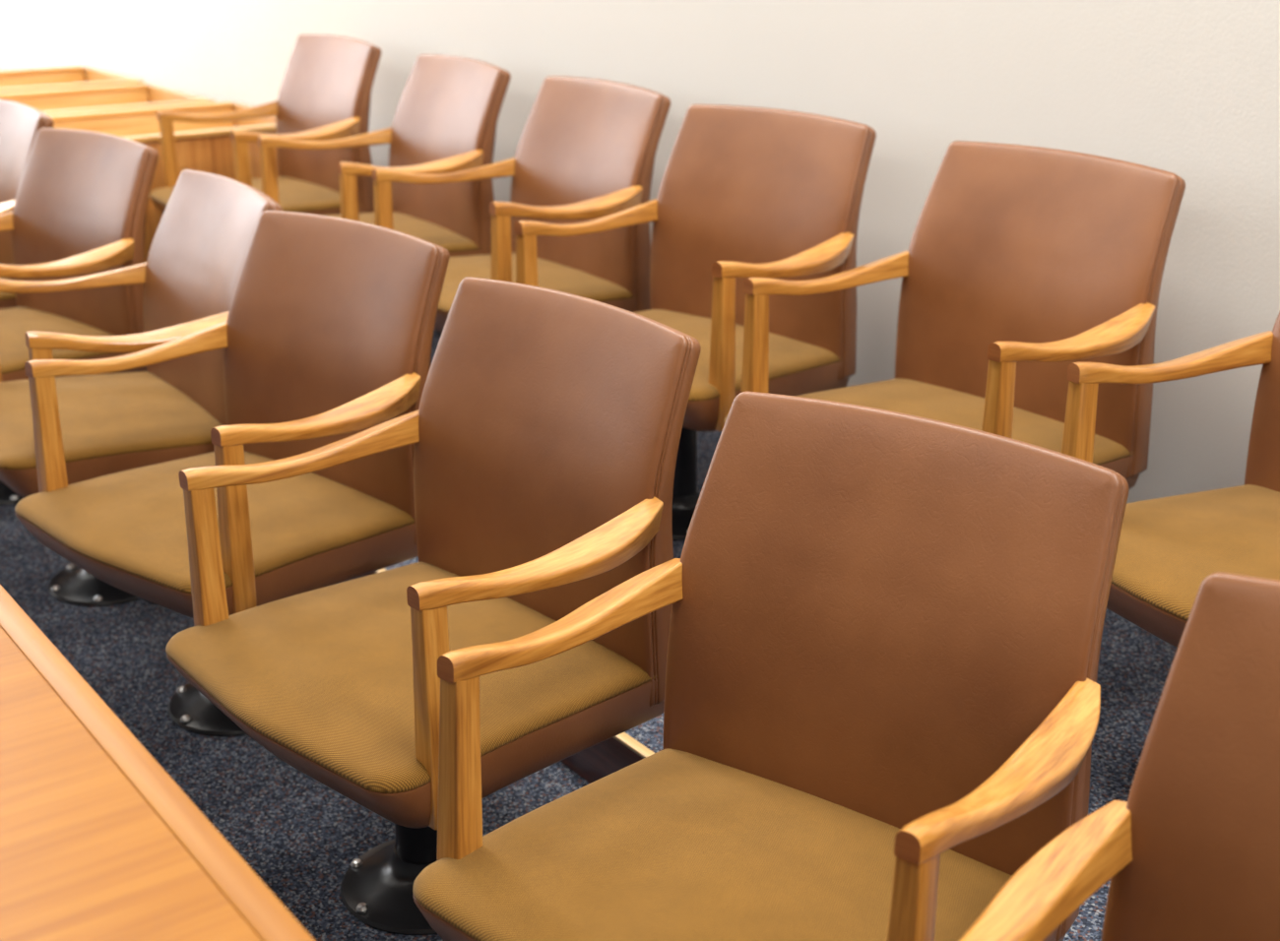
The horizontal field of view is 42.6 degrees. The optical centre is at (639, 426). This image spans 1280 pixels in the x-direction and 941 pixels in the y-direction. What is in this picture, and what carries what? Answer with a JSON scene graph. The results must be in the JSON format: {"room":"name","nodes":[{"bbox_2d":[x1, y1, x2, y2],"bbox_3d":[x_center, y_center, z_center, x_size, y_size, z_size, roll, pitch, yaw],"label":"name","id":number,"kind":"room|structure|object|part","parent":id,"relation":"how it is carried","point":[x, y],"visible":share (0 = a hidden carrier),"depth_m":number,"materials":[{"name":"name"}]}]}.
{"room":"courtroom","nodes":[
{"label":"courtroom","id":0,"kind":"room"},
{"bbox_2d":[0,504,589,940],"bbox_3d":[-4.676,1.165,1.494,11.682,0.056,14.000,-13,22,-34],"label":"floor","id":1,"kind":"structure","parent":0,"point":[298,835],"depth_m":2.99,"materials":[{"name":"grey carpet"}]},
{"bbox_2d":[0,99,54,309],"bbox_3d":[-2.106,-0.474,4.897,0.684,0.921,0.684,-14,23,-36],"label":"chair","id":2,"kind":"object","parent":1,"relation":"on","point":[20,123],"visible":0.46,"depth_m":4.83,"materials":[{"name":"brown leather"}]},
{"bbox_3d":[-1.935,-0.581,4.596,0.443,0.066,0.071,-15,23,-36],"label":"armrest","id":3,"kind":"part","parent":2,"relation":"part of","materials":[{"name":"brown wood"}]},
{"bbox_2d":[0,277,16,300],"bbox_3d":[-2.143,-0.428,4.880,0.581,0.057,0.633,-14,23,-36],"label":"seat cushion","id":4,"kind":"object","parent":2,"relation":"on","point":[3,295],"depth_m":4.76,"materials":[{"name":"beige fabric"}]},
{"bbox_3d":[-1.918,-0.687,4.985,0.149,0.571,0.594,-15,23,-36],"label":"backrest","id":5,"kind":"part","parent":2,"relation":"part of","materials":[{"name":"brown leather"}]},
{"bbox_2d":[0,64,144,93],"bbox_3d":[-3.406,-1.112,7.176,2.324,0.711,0.795,-13,22,-34],"label":"wooden pew","id":6,"kind":"object","parent":1,"relation":"on","point":[65,77],"visible":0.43,"depth_m":7.81,"materials":[{"name":"brown wood"}]},
{"bbox_3d":[-3.638,-1.531,7.343,2.290,0.020,0.054,-13,22,-34],"label":"cap rail","id":7,"kind":"part","parent":6,"relation":"part of","materials":[{"name":"brown wood"}]},
{"bbox_3d":[-3.635,-1.192,7.452,2.290,0.691,0.034,-13,22,-34],"label":"panel","id":8,"kind":"part","parent":6,"relation":"part of","materials":[{"name":"brown wood"}]},
{"bbox_3d":[-3.202,-1.344,6.773,2.290,0.020,0.054,-13,22,-34],"label":"cap rail","id":9,"kind":"part","parent":6,"relation":"part of","materials":[{"name":"brown wood"}]},
{"bbox_3d":[-2.478,-1.321,7.813,0.034,0.707,0.773,-13,22,-34],"label":"panel","id":10,"kind":"part","parent":6,"relation":"part of","materials":[{"name":"brown wood"}]},
{"bbox_2d":[0,128,159,505],"bbox_3d":[-1.653,-0.280,4.319,0.684,0.911,0.697,15,24,39],"label":"chair","id":11,"kind":"object","parent":1,"relation":"on","point":[80,209],"visible":0.79,"depth_m":4.33,"materials":[{"name":"brown leather"}]},
{"bbox_3d":[-1.895,-0.526,4.431,0.071,0.066,0.443,15,23,39],"label":"armrest","id":12,"kind":"part","parent":11,"relation":"part of","materials":[{"name":"brown wood"}]},
{"bbox_2d":[0,307,116,375],"bbox_3d":[-1.689,-0.233,4.291,0.634,0.062,0.581,15,23,39],"label":"seat cushion","id":13,"kind":"object","parent":11,"relation":"on","point":[15,322],"depth_m":4.31,"materials":[{"name":"beige fabric"}]},
{"bbox_3d":[-1.441,-0.401,4.048,0.071,0.066,0.443,15,23,39],"label":"armrest","id":14,"kind":"part","parent":11,"relation":"part of","materials":[{"name":"brown wood"}]},
{"bbox_3d":[-1.493,-0.498,4.436,0.594,0.571,0.149,15,23,39],"label":"backrest","id":15,"kind":"part","parent":11,"relation":"part of","materials":[{"name":"brown leather"}]},
{"bbox_2d":[0,83,215,115],"bbox_3d":[-2.882,-0.881,6.472,2.302,0.711,0.750,-13,22,-34],"label":"desk","id":16,"kind":"object","parent":1,"relation":"on","point":[131,96],"visible":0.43,"depth_m":7.05,"materials":[{"name":"brown wood"}]},
{"bbox_3d":[-3.101,-1.294,6.622,2.268,0.020,0.054,-13,22,-34],"label":"cap rail","id":17,"kind":"part","parent":16,"relation":"part of","materials":[{"name":"brown wood"}]},
{"bbox_3d":[-3.098,-0.956,6.731,2.268,0.691,0.034,-13,22,-34],"label":"panel","id":18,"kind":"part","parent":16,"relation":"part of","materials":[{"name":"brown wood"}]},
{"bbox_3d":[-2.692,-1.119,6.087,2.268,0.020,0.054,-13,22,-34],"label":"cap rail","id":19,"kind":"part","parent":16,"relation":"part of","materials":[{"name":"brown wood"}]},
{"bbox_3d":[-1.963,-1.088,7.103,0.034,0.707,0.728,-13,22,-34],"label":"panel","id":20,"kind":"part","parent":16,"relation":"part of","materials":[{"name":"brown wood"}]},
{"bbox_2d":[0,169,282,606],"bbox_3d":[-1.186,-0.075,3.710,0.709,0.902,0.684,-12,22,-32],"label":"chair","id":21,"kind":"object","parent":1,"relation":"on","point":[167,412],"visible":0.77,"depth_m":3.66,"materials":[{"name":"brown leather"}]},
{"bbox_3d":[-1.209,-0.007,3.336,0.045,0.324,0.040,-10,20,-33],"label":"arm post","id":22,"kind":"part","parent":21,"relation":"part of","materials":[{"name":"brown wood"}]},
{"bbox_3d":[-1.376,-0.343,3.874,0.443,0.066,0.071,-10,20,-33],"label":"armrest","id":23,"kind":"part","parent":21,"relation":"part of","materials":[{"name":"brown wood"}]},
{"bbox_2d":[0,371,223,469],"bbox_3d":[-1.237,-0.035,3.688,0.581,0.062,0.634,-10,20,-33],"label":"seat cushion","id":24,"kind":"object","parent":21,"relation":"on","point":[130,420],"depth_m":3.56,"materials":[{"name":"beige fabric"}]},
{"bbox_3d":[-1.036,-0.186,3.395,0.443,0.066,0.071,-10,20,-33],"label":"armrest","id":25,"kind":"part","parent":21,"relation":"part of","materials":[{"name":"brown wood"}]},
{"bbox_3d":[-0.988,-0.277,3.785,0.149,0.571,0.594,-10,20,-33],"label":"backrest","id":26,"kind":"part","parent":21,"relation":"part of","materials":[{"name":"brown leather"}]},
{"bbox_2d":[0,584,315,940],"bbox_3d":[-1.083,0.656,1.742,0.937,0.745,3.024,-13,22,-34],"label":"wood table","id":27,"kind":"object","parent":1,"relation":"on","point":[98,843],"visible":1,"depth_m":1.44,"materials":[{"name":"brown wood"}]},
{"bbox_2d":[48,101,279,262],"bbox_3d":[-2.363,-0.672,5.833,2.352,0.711,0.790,-13,22,-34],"label":"desk","id":28,"kind":"object","parent":1,"relation":"on","point":[206,147],"visible":0.24,"depth_m":5.97,"materials":[{"name":"brown wood"}]},
{"bbox_3d":[-2.594,-1.090,5.999,2.318,0.020,0.054,-13,22,-34],"label":"cap rail","id":29,"kind":"part","parent":28,"relation":"part of","materials":[{"name":"brown wood"}]},
{"bbox_3d":[-2.591,-0.751,6.108,2.318,0.691,0.034,-13,22,-34],"label":"panel","id":30,"kind":"part","parent":28,"relation":"part of","materials":[{"name":"brown wood"}]},
{"bbox_3d":[-2.161,-0.904,5.433,2.318,0.020,0.054,-13,22,-34],"label":"cap rail","id":31,"kind":"part","parent":28,"relation":"part of","materials":[{"name":"brown wood"}]},
{"bbox_3d":[-2.160,-0.566,5.543,2.318,0.691,0.034,-13,22,-34],"label":"panel","id":32,"kind":"part","parent":28,"relation":"part of","materials":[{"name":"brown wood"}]},
{"bbox_3d":[-1.424,-0.884,6.479,0.034,0.707,0.767,-13,22,-34],"label":"panel","id":33,"kind":"part","parent":28,"relation":"part of","materials":[{"name":"brown wood"}]},
{"bbox_2d":[14,210,449,736],"bbox_3d":[-0.763,0.104,3.145,0.684,0.914,0.694,15,24,39],"label":"chair","id":34,"kind":"object","parent":1,"relation":"on","point":[325,339],"visible":0.78,"depth_m":3.11,"materials":[{"name":"brown leather"}]},
{"bbox_3d":[-1.137,0.056,3.162,0.040,0.324,0.045,15,24,39],"label":"arm post","id":35,"kind":"part","parent":34,"relation":"part of","materials":[{"name":"brown wood"}]},
{"bbox_3d":[-1.006,-0.142,3.258,0.071,0.066,0.443,15,24,39],"label":"armrest","id":36,"kind":"part","parent":34,"relation":"part of","materials":[{"name":"brown wood"}]},
{"bbox_2d":[14,450,415,593],"bbox_3d":[-0.798,0.152,3.119,0.634,0.062,0.581,15,24,39],"label":"seat cushion","id":37,"kind":"object","parent":34,"relation":"on","point":[128,527],"depth_m":3.01,"materials":[{"name":"beige fabric"}]},
{"bbox_3d":[-0.688,0.180,2.784,0.040,0.324,0.045,15,24,39],"label":"arm post","id":38,"kind":"part","parent":34,"relation":"part of","materials":[{"name":"brown wood"}]},
{"bbox_3d":[-0.552,-0.016,2.875,0.071,0.066,0.443,15,24,39],"label":"armrest","id":39,"kind":"part","parent":34,"relation":"part of","materials":[{"name":"brown wood"}]},
{"bbox_3d":[-0.604,-0.115,3.262,0.594,0.571,0.149,15,24,39],"label":"backrest","id":40,"kind":"part","parent":34,"relation":"part of","materials":[{"name":"brown leather"}]},
{"bbox_2d":[165,277,701,935],"bbox_3d":[-0.317,0.298,2.543,0.683,0.922,0.684,-16,24,-40],"label":"chair","id":41,"kind":"object","parent":1,"relation":"on","point":[544,431],"visible":0.91,"depth_m":2.51,"materials":[{"name":"brown leather"}]},
{"bbox_3d":[-0.684,0.245,2.598,0.045,0.324,0.040,-18,25,-40],"label":"arm post","id":42,"kind":"part","parent":41,"relation":"part of","materials":[{"name":"brown wood"}]},
{"bbox_3d":[-0.543,0.048,2.678,0.443,0.066,0.071,-18,25,-40],"label":"armrest","id":43,"kind":"part","parent":41,"relation":"part of","materials":[{"name":"brown wood"}]},
{"bbox_2d":[165,562,657,793],"bbox_3d":[-0.353,0.345,2.524,0.581,0.056,0.633,-16,24,-40],"label":"seat cushion","id":44,"kind":"object","parent":41,"relation":"on","point":[322,678],"depth_m":2.42,"materials":[{"name":"beige fabric"}]},
{"bbox_3d":[-0.274,0.382,2.181,0.045,0.324,0.040,-18,25,-40],"label":"arm post","id":45,"kind":"part","parent":41,"relation":"part of","materials":[{"name":"brown wood"}]},
{"bbox_3d":[-0.128,0.186,2.256,0.443,0.066,0.071,-18,25,-40],"label":"armrest","id":46,"kind":"part","parent":41,"relation":"part of","materials":[{"name":"brown wood"}]},
{"bbox_3d":[-0.142,0.081,2.645,0.149,0.571,0.594,-18,25,-40],"label":"backrest","id":47,"kind":"part","parent":41,"relation":"part of","materials":[{"name":"brown leather"}]},
{"bbox_2d":[412,391,1128,940],"bbox_3d":[0.163,0.496,1.971,0.685,0.900,0.712,14,23,36],"label":"chair","id":48,"kind":"object","parent":1,"relation":"on","point":[882,692],"visible":0.95,"depth_m":2.00,"materials":[{"name":"brown leather"}]},
{"bbox_3d":[-0.215,0.444,1.957,0.040,0.324,0.045,14,20,36],"label":"arm post","id":49,"kind":"part","parent":48,"relation":"part of","materials":[{"name":"brown wood"}]},
{"bbox_3d":[-0.091,0.250,2.067,0.071,0.066,0.443,14,20,36],"label":"armrest","id":50,"kind":"part","parent":48,"relation":"part of","materials":[{"name":"brown wood"}]},
{"bbox_2d":[412,748,1012,940],"bbox_3d":[0.125,0.540,1.934,0.634,0.062,0.581,14,20,36],"label":"seat cushion","id":51,"kind":"object","parent":48,"relation":"on","point":[672,844],"depth_m":1.94,"materials":[{"name":"beige fabric"}]},
{"bbox_3d":[0.310,0.278,2.098,0.594,0.571,0.149,14,20,36],"label":"backrest","id":52,"kind":"part","parent":48,"relation":"part of","materials":[{"name":"brown leather"}]},
{"bbox_3d":[0.259,0.559,1.606,0.040,0.324,0.045,14,20,36],"label":"arm post","id":53,"kind":"part","parent":48,"relation":"part of","materials":[{"name":"brown wood"}]},
{"bbox_3d":[0.389,0.366,1.712,0.071,0.066,0.443,14,20,36],"label":"armrest","id":54,"kind":"part","parent":48,"relation":"part of","materials":[{"name":"brown wood"}]},
{"bbox_2d":[384,329,1177,940],"bbox_3d":[1.046,0.742,2.450,1.198,0.132,8.960,-13,22,-34],"label":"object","id":55,"kind":"structure","parent":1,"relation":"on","point":[1134,667],"depth_m":2.95,"materials":[{"name":"grey carpet"}]},
{"bbox_2d":[149,34,382,215],"bbox_3d":[-1.254,-0.827,5.539,0.681,0.923,0.684,-13,22,-35],"label":"chair","id":56,"kind":"object","parent":55,"relation":"on","point":[326,88],"visible":0.67,"depth_m":5.54,"materials":[{"name":"brown leather"}]},
{"bbox_3d":[-1.611,-0.889,5.630,0.045,0.324,0.040,-15,23,-35],"label":"arm post","id":57,"kind":"part","parent":56,"relation":"part of","materials":[{"name":"brown wood"}]},
{"bbox_3d":[-1.456,-1.082,5.694,0.443,0.066,0.071,-15,23,-35],"label":"armrest","id":58,"kind":"part","parent":56,"relation":"part of","materials":[{"name":"brown wood"}]},
{"bbox_3d":[-1.247,-0.740,5.175,0.045,0.324,0.040,-15,23,-35],"label":"arm post","id":59,"kind":"part","parent":56,"relation":"part of","materials":[{"name":"brown wood"}]},
{"bbox_2d":[149,176,363,212],"bbox_3d":[-1.290,-0.781,5.524,0.581,0.055,0.633,-13,22,-35],"label":"seat cushion","id":60,"kind":"object","parent":56,"relation":"on","point":[296,194],"depth_m":5.48,"materials":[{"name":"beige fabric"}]},
{"bbox_3d":[-1.088,-0.931,5.235,0.443,0.066,0.071,-15,23,-35],"label":"armrest","id":61,"kind":"part","parent":56,"relation":"part of","materials":[{"name":"brown wood"}]},
{"bbox_3d":[-1.062,-1.038,5.623,0.149,0.571,0.594,-15,23,-35],"label":"backrest","id":62,"kind":"part","parent":56,"relation":"part of","materials":[{"name":"brown leather"}]},
{"bbox_2d":[257,54,511,256],"bbox_3d":[-0.782,-0.623,4.930,0.693,0.914,0.684,-12,21,-31],"label":"chair","id":63,"kind":"object","parent":55,"relation":"on","point":[447,114],"visible":0.6,"depth_m":4.91,"materials":[{"name":"brown leather"}]},
{"bbox_3d":[-1.134,-0.700,5.039,0.045,0.324,0.040,-12,21,-31],"label":"arm post","id":64,"kind":"part","parent":63,"relation":"part of","materials":[{"name":"brown wood"}]},
{"bbox_3d":[-0.969,-0.886,5.097,0.443,0.066,0.071,-12,21,-31],"label":"armrest","id":65,"kind":"part","parent":63,"relation":"part of","materials":[{"name":"brown wood"}]},
{"bbox_3d":[-0.805,-0.544,4.562,0.045,0.324,0.040,-12,21,-31],"label":"arm post","id":66,"kind":"part","parent":63,"relation":"part of","materials":[{"name":"brown wood"}]},
{"bbox_2d":[326,212,482,252],"bbox_3d":[-0.826,-0.578,4.914,0.581,0.062,0.634,-12,21,-31],"label":"seat cushion","id":67,"kind":"object","parent":63,"relation":"on","point":[452,233],"depth_m":4.86,"materials":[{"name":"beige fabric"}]},
{"bbox_3d":[-0.635,-0.727,4.614,0.443,0.066,0.071,-12,21,-31],"label":"armrest","id":68,"kind":"part","parent":63,"relation":"part of","materials":[{"name":"brown wood"}]},
{"bbox_3d":[-0.581,-0.827,5.001,0.149,0.571,0.594,-12,21,-31],"label":"backrest","id":69,"kind":"part","parent":63,"relation":"part of","materials":[{"name":"brown leather"}]},
{"bbox_2d":[349,572,642,783],"bbox_3d":[0.554,0.856,2.112,0.017,0.127,8.960,-13,22,-34],"label":"trim","id":70,"kind":"structure","parent":55,"relation":"attached to","point":[599,761],"depth_m":2.91,"materials":[{"name":"brown wood"}]},
{"bbox_2d":[374,568,654,759],"bbox_3d":[0.554,0.792,2.091,0.021,0.008,8.960,-13,22,-34],"label":"trim","id":71,"kind":"structure","parent":55,"relation":"attached to","point":[624,738],"depth_m":2.83,"materials":[{"name":"beige wood"}]},
{"bbox_2d":[372,75,670,338],"bbox_3d":[-0.333,-0.432,4.355,0.697,0.911,0.684,-13,22,-34],"label":"chair","id":72,"kind":"object","parent":55,"relation":"on","point":[587,148],"visible":0.65,"depth_m":4.33,"materials":[{"name":"brown leather"}]},
{"bbox_3d":[-0.693,-0.507,4.445,0.045,0.324,0.040,-12,22,-34],"label":"arm post","id":73,"kind":"part","parent":72,"relation":"part of","materials":[{"name":"brown wood"}]},
{"bbox_3d":[-0.532,-0.694,4.513,0.443,0.066,0.071,-12,22,-34],"label":"armrest","id":74,"kind":"part","parent":72,"relation":"part of","materials":[{"name":"brown wood"}]},
{"bbox_3d":[-0.337,-0.356,3.985,0.045,0.324,0.040,-12,22,-34],"label":"arm post","id":75,"kind":"part","parent":72,"relation":"part of","materials":[{"name":"brown wood"}]},
{"bbox_2d":[437,253,638,313],"bbox_3d":[-0.377,-0.388,4.336,0.581,0.062,0.634,-12,22,-34],"label":"seat cushion","id":76,"kind":"object","parent":72,"relation":"on","point":[576,274],"depth_m":4.27,"materials":[{"name":"beige fabric"}]},
{"bbox_3d":[-0.172,-0.541,4.047,0.443,0.066,0.071,-12,22,-34],"label":"armrest","id":77,"kind":"part","parent":72,"relation":"part of","materials":[{"name":"brown wood"}]},
{"bbox_3d":[-0.140,-0.639,4.437,0.149,0.571,0.594,-12,22,-34],"label":"backrest","id":78,"kind":"part","parent":72,"relation":"part of","materials":[{"name":"brown leather"}]},
{"bbox_2d":[513,104,876,540],"bbox_3d":[0.113,-0.229,3.730,0.684,0.914,0.693,17,25,42],"label":"chair","id":79,"kind":"object","parent":55,"relation":"on","point":[745,192],"visible":0.7,"depth_m":3.74,"materials":[{"name":"brown leather"}]},
{"bbox_3d":[-0.259,-0.283,3.767,0.040,0.324,0.045,17,25,42],"label":"arm post","id":80,"kind":"part","parent":79,"relation":"part of","materials":[{"name":"brown wood"}]},
{"bbox_3d":[-0.120,-0.479,3.856,0.071,0.066,0.443,17,25,42],"label":"armrest","id":81,"kind":"part","parent":79,"relation":"part of","materials":[{"name":"brown wood"}]},
{"bbox_3d":[0.168,-0.151,3.366,0.040,0.324,0.045,17,25,42],"label":"arm post","id":82,"kind":"part","parent":79,"relation":"part of","materials":[{"name":"brown wood"}]},
{"bbox_2d":[633,309,843,401],"bbox_3d":[0.075,-0.182,3.706,0.634,0.062,0.581,17,25,42],"label":"seat cushion","id":83,"kind":"object","parent":79,"relation":"on","point":[800,353],"depth_m":3.64,"materials":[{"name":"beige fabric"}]},
{"bbox_3d":[0.281,-0.446,3.839,0.594,0.571,0.149,17,25,42],"label":"backrest","id":84,"kind":"part","parent":79,"relation":"part of","materials":[{"name":"brown leather"}]},
{"bbox_3d":[0.312,-0.346,3.450,0.071,0.066,0.443,17,25,42],"label":"armrest","id":85,"kind":"part","parent":79,"relation":"part of","materials":[{"name":"brown wood"}]},
{"bbox_2d":[724,140,1185,489],"bbox_3d":[0.589,-0.040,3.151,0.691,0.916,0.684,-14,23,-36],"label":"chair","id":86,"kind":"object","parent":55,"relation":"on","point":[1021,265],"visible":0.64,"depth_m":3.18,"materials":[{"name":"brown leather"}]},
{"bbox_3d":[0.226,-0.106,3.229,0.045,0.324,0.040,-14,23,-36],"label":"arm post","id":87,"kind":"part","parent":86,"relation":"part of","materials":[{"name":"brown wood"}]},
{"bbox_3d":[0.376,-0.298,3.306,0.445,0.065,0.065,-13,22,-34],"label":"armrest","id":88,"kind":"part","parent":86,"relation":"part of","materials":[{"name":"brown wood"}]},
{"bbox_2d":[724,378,1134,465],"bbox_3d":[0.548,0.006,3.133,0.581,0.062,0.634,-14,23,-36],"label":"seat cushion","id":89,"kind":"object","parent":86,"relation":"on","point":[1038,418],"depth_m":3.18,"materials":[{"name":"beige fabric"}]},
{"bbox_3d":[0.602,0.040,2.784,0.045,0.324,0.040,-14,23,-36],"label":"arm post","id":90,"kind":"part","parent":86,"relation":"part of","materials":[{"name":"brown wood"}]},
{"bbox_3d":[0.776,-0.251,3.240,0.149,0.571,0.594,-14,23,-36],"label":"backrest","id":91,"kind":"part","parent":86,"relation":"part of","materials":[{"name":"brown leather"}]},
{"bbox_3d":[0.765,-0.148,2.846,0.445,0.065,0.065,-15,24,-39],"label":"armrest","id":92,"kind":"part","parent":86,"relation":"part of","materials":[{"name":"brown wood"}]},
{"bbox_2d":[1061,311,1279,647],"bbox_3d":[1.048,0.164,2.531,0.691,0.916,0.684,-10,21,-28],"label":"chair","id":93,"kind":"object","parent":55,"relation":"on","point":[1168,546],"visible":0.66,"depth_m":2.61,"materials":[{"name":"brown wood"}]},
{"bbox_3d":[0.706,0.080,2.664,0.045,0.324,0.040,-10,21,-28],"label":"arm post","id":94,"kind":"part","parent":93,"relation":"part of","materials":[{"name":"brown wood"}]},
{"bbox_3d":[0.876,-0.105,2.716,0.445,0.065,0.065,-9,20,-26],"label":"armrest","id":95,"kind":"part","parent":93,"relation":"part of","materials":[{"name":"brown wood"}]},
{"bbox_2d":[1111,484,1279,621],"bbox_3d":[1.003,0.208,2.519,0.581,0.062,0.633,-10,21,-28],"label":"seat cushion","id":96,"kind":"object","parent":93,"relation":"on","point":[1168,546],"depth_m":2.51,"materials":[{"name":"beige fabric"}]},
{"bbox_3d":[1.257,-0.037,2.589,0.149,0.571,0.594,-10,21,-28],"label":"backrest","id":97,"kind":"part","parent":93,"relation":"part of","materials":[{"name":"brown leather"}]},
{"bbox_2d":[959,572,1279,940],"bbox_3d":[0.569,0.689,1.352,0.684,0.920,0.685,15,23,38],"label":"chair","id":98,"kind":"object","parent":1,"relation":"on","point":[1192,852],"visible":1,"depth_m":1.55,"materials":[{"name":"brown leather"}]},
{"bbox_3d":[0.317,0.445,1.466,0.065,0.066,0.445,16,24,40],"label":"armrest","id":99,"kind":"part","parent":98,"relation":"part of","materials":[{"name":"brown wood"}]},
{"bbox_3d":[0.724,0.467,1.472,0.594,0.571,0.149,15,24,38],"label":"backrest","id":100,"kind":"part","parent":98,"relation":"part of","materials":[{"name":"brown leather"}]},
{"bbox_2d":[0,0,1279,503],"bbox_3d":[0.101,-2.056,4.088,0.134,4.536,14.000,-13,22,-34],"label":"wall","id":101,"kind":"structure","parent":0,"point":[1189,90],"depth_m":3.69,"materials":[{"name":"beige paint"}]}
]}

